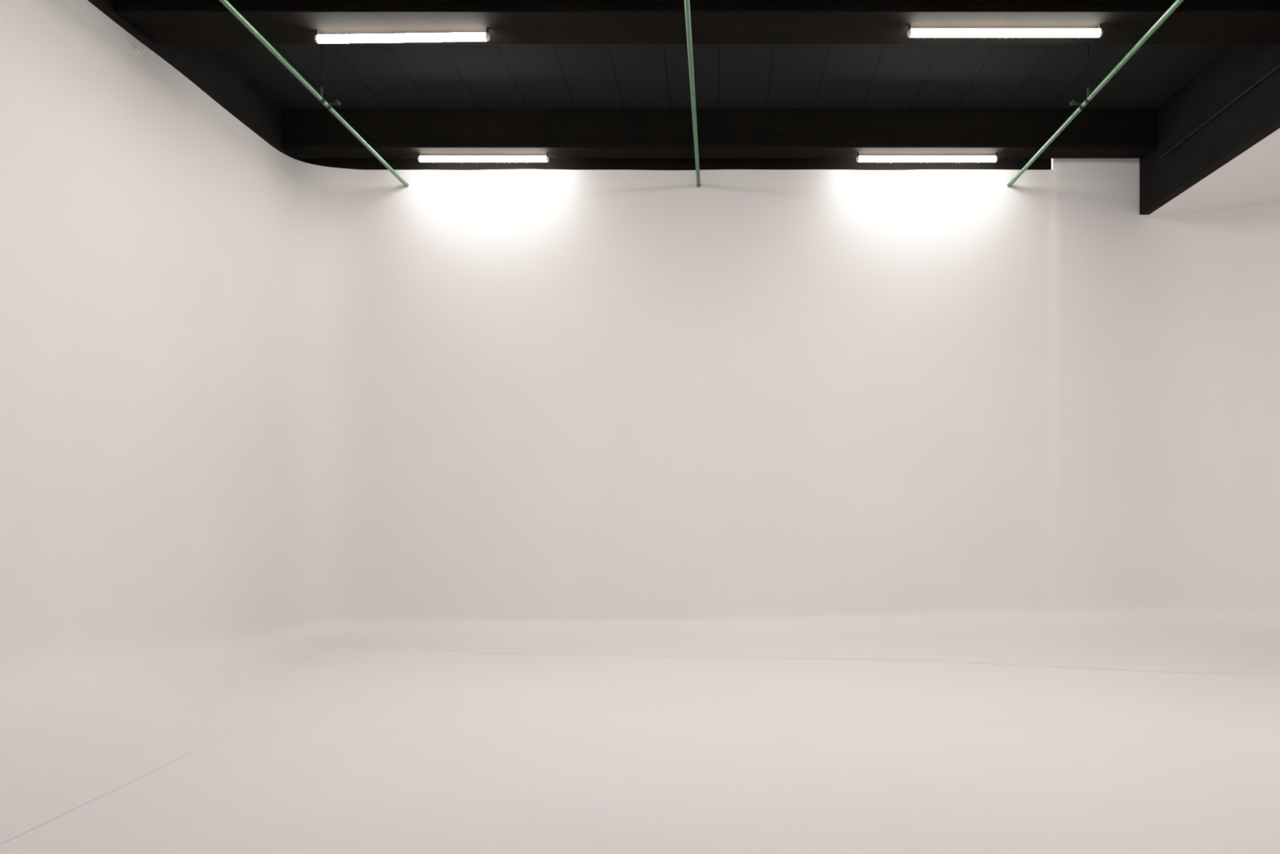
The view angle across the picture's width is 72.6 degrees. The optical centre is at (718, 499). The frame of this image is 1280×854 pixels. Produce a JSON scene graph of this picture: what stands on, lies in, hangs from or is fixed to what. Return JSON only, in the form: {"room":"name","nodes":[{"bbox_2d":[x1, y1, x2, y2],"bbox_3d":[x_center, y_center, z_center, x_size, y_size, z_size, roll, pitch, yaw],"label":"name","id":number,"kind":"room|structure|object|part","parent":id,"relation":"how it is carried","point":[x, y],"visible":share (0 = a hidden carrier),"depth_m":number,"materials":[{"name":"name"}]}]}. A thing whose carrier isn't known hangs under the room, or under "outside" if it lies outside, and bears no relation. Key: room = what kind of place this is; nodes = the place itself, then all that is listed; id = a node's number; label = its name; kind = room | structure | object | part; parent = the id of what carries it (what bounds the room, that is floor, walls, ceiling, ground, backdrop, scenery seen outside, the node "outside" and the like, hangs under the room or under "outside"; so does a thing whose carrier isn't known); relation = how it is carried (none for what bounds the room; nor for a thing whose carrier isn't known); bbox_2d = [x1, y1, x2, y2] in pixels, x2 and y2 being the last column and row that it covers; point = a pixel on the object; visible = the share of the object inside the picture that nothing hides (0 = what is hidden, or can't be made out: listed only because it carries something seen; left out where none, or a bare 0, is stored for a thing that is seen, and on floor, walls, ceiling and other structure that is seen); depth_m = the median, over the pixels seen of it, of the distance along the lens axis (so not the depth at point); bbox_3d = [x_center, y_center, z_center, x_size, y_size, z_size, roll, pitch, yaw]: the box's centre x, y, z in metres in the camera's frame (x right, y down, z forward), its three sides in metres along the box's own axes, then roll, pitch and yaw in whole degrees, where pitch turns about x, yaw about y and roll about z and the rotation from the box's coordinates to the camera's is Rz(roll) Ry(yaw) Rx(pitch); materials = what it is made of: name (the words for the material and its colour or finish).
{"room":"studio","nodes":[
{"label":"studio","id":0,"kind":"room"},
{"bbox_2d":[0,0,324,844],"bbox_3d":[-3.221,-0.900,2.180,1.233,4.298,10.360,0,0,0],"label":"wall","id":1,"kind":"structure","parent":0,"point":[139,633],"depth_m":5.35,"materials":[{"name":"white paint"}]},
{"bbox_2d":[88,0,302,161],"bbox_3d":[-3.902,-3.184,2.590,0.120,0.531,11.180,0,0,0],"label":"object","id":2,"kind":"structure","parent":1,"relation":"attached to","point":[204,65],"depth_m":6.71,"materials":[{"name":"black paint"}]},
{"bbox_2d":[417,152,549,162],"bbox_3d":[-2.100,-3.059,7.740,1.170,0.082,0.052,0,0,0],"label":"tube light","id":3,"kind":"object","parent":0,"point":[420,158],"visible":1,"depth_m":7.72,"materials":[{"name":"white"}]},
{"bbox_2d":[0,643,1279,853],"bbox_3d":[1.021,1.300,2.590,9.753,0.100,11.180,0,0,0],"label":"floor","id":4,"kind":"structure","parent":0,"point":[363,748],"depth_m":4.07,"materials":[{"name":"white paint"}]},
{"bbox_2d":[211,44,1229,108],"bbox_3d":[0.032,-3.500,2.690,8.073,0.100,11.380,0,0,0],"label":"ceiling","id":5,"kind":"structure","parent":0,"point":[358,76],"depth_m":7.00,"materials":[{"name":"black paint"}]},
{"bbox_2d":[219,0,408,186],"bbox_3d":[-2.837,-3.164,2.740,0.110,0.572,10.479,0,0,0],"label":"pipe","id":6,"kind":"object","parent":5,"relation":"hanging from","point":[320,96],"visible":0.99,"depth_m":6.13,"materials":[{"name":"metal"}]},
{"bbox_3d":[-2.873,-3.213,6.270,0.006,0.473,0.006,0,0,0],"label":"hanger rod","id":7,"kind":"part","parent":6,"relation":"part of","materials":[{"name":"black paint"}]},
{"bbox_2d":[113,0,1279,44],"bbox_3d":[0.013,-3.275,5.700,7.710,0.350,0.400,0,0,0],"label":"beam","id":8,"kind":"structure","parent":5,"relation":"attached to","point":[160,21],"depth_m":5.61,"materials":[{"name":"black paint"}]},
{"bbox_2d":[314,27,489,43],"bbox_3d":[-2.085,-3.059,5.710,1.160,0.082,0.052,0,0,2],"label":"tube light","id":9,"kind":"object","parent":8,"relation":"attached to","point":[443,37],"visible":1,"depth_m":5.69,"materials":[{"name":"white"}]},
{"bbox_2d":[906,23,1102,37],"bbox_3d":[1.865,-3.059,5.650,1.270,0.082,0.052,0,0,0],"label":"tube light","id":10,"kind":"object","parent":8,"relation":"attached to","point":[911,33],"visible":1,"depth_m":5.63,"materials":[{"name":"white"}]},
{"bbox_2d":[1007,0,1183,187],"bbox_3d":[2.639,-3.164,2.740,0.110,0.572,10.479,0,0,0],"label":"pipe","id":11,"kind":"object","parent":5,"relation":"hanging from","point":[1089,96],"visible":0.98,"depth_m":6.13,"materials":[{"name":"metal"}]},
{"bbox_3d":[2.675,-3.213,6.270,0.006,0.473,0.006,0,0,0],"label":"hanger rod","id":12,"kind":"part","parent":11,"relation":"part of","materials":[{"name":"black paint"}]},
{"bbox_2d":[266,142,1279,675],"bbox_3d":[0.980,-1.101,6.956,9.636,4.699,2.047,0,0,0],"label":"wall","id":13,"kind":"structure","parent":0,"point":[950,415],"depth_m":7.98,"materials":[{"name":"white paint"}]},
{"bbox_2d":[302,158,1051,170],"bbox_3d":[-0.384,-3.184,8.070,6.917,0.531,0.120,0,0,0],"label":"trim","id":14,"kind":"structure","parent":13,"relation":"attached to","point":[660,164],"depth_m":8.01,"materials":[{"name":"black paint"}]},
{"bbox_2d":[684,0,700,187],"bbox_3d":[-0.184,-2.897,2.740,0.039,0.039,10.479,0,0,0],"label":"pipe","id":15,"kind":"object","parent":13,"relation":"attached to","point":[686,2],"visible":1,"depth_m":6.00,"materials":[{"name":"metal"}]},
{"bbox_2d":[281,108,1158,158],"bbox_3d":[0.013,-3.275,7.745,7.710,0.350,0.250,0,0,0],"label":"beam","id":16,"kind":"structure","parent":13,"relation":"attached to","point":[308,133],"depth_m":7.64,"materials":[{"name":"black paint"}]},
{"bbox_2d":[856,152,997,162],"bbox_3d":[1.860,-3.059,7.740,1.260,0.082,0.052,0,0,0],"label":"tube light","id":17,"kind":"object","parent":16,"relation":"attached to","point":[860,158],"visible":1,"depth_m":7.72,"materials":[{"name":"white"}]},
{"bbox_2d":[1139,44,1279,214],"bbox_3d":[3.913,-3.036,2.484,0.090,0.828,10.968,0,0,0],"label":"beam","id":18,"kind":"structure","parent":13,"relation":"attached to","point":[1255,115],"depth_m":6.78,"materials":[{"name":"black paint"}]},
{"bbox_2d":[1160,62,1279,158],"bbox_3d":[3.853,-2.985,4.300,0.030,0.034,6.500,0,0,0],"label":"conduit","id":19,"kind":"object","parent":18,"relation":"attached to","point":[1277,67],"visible":1,"depth_m":6.61,"materials":[{"name":"metal"}]},
{"bbox_3d":[4.923,-0.712,1.466,1.750,3.922,8.933,0,0,0],"label":"wall","id":20,"kind":"structure","parent":0,"visible":0},
{"bbox_2d":[1149,128,1279,214],"bbox_3d":[4.893,-2.659,2.540,2.010,0.067,11.080,0,0,0],"label":"ceiling","id":21,"kind":"structure","parent":20,"relation":"on","point":[1252,178],"depth_m":7.24,"materials":[{"name":"white paint"}]}
]}

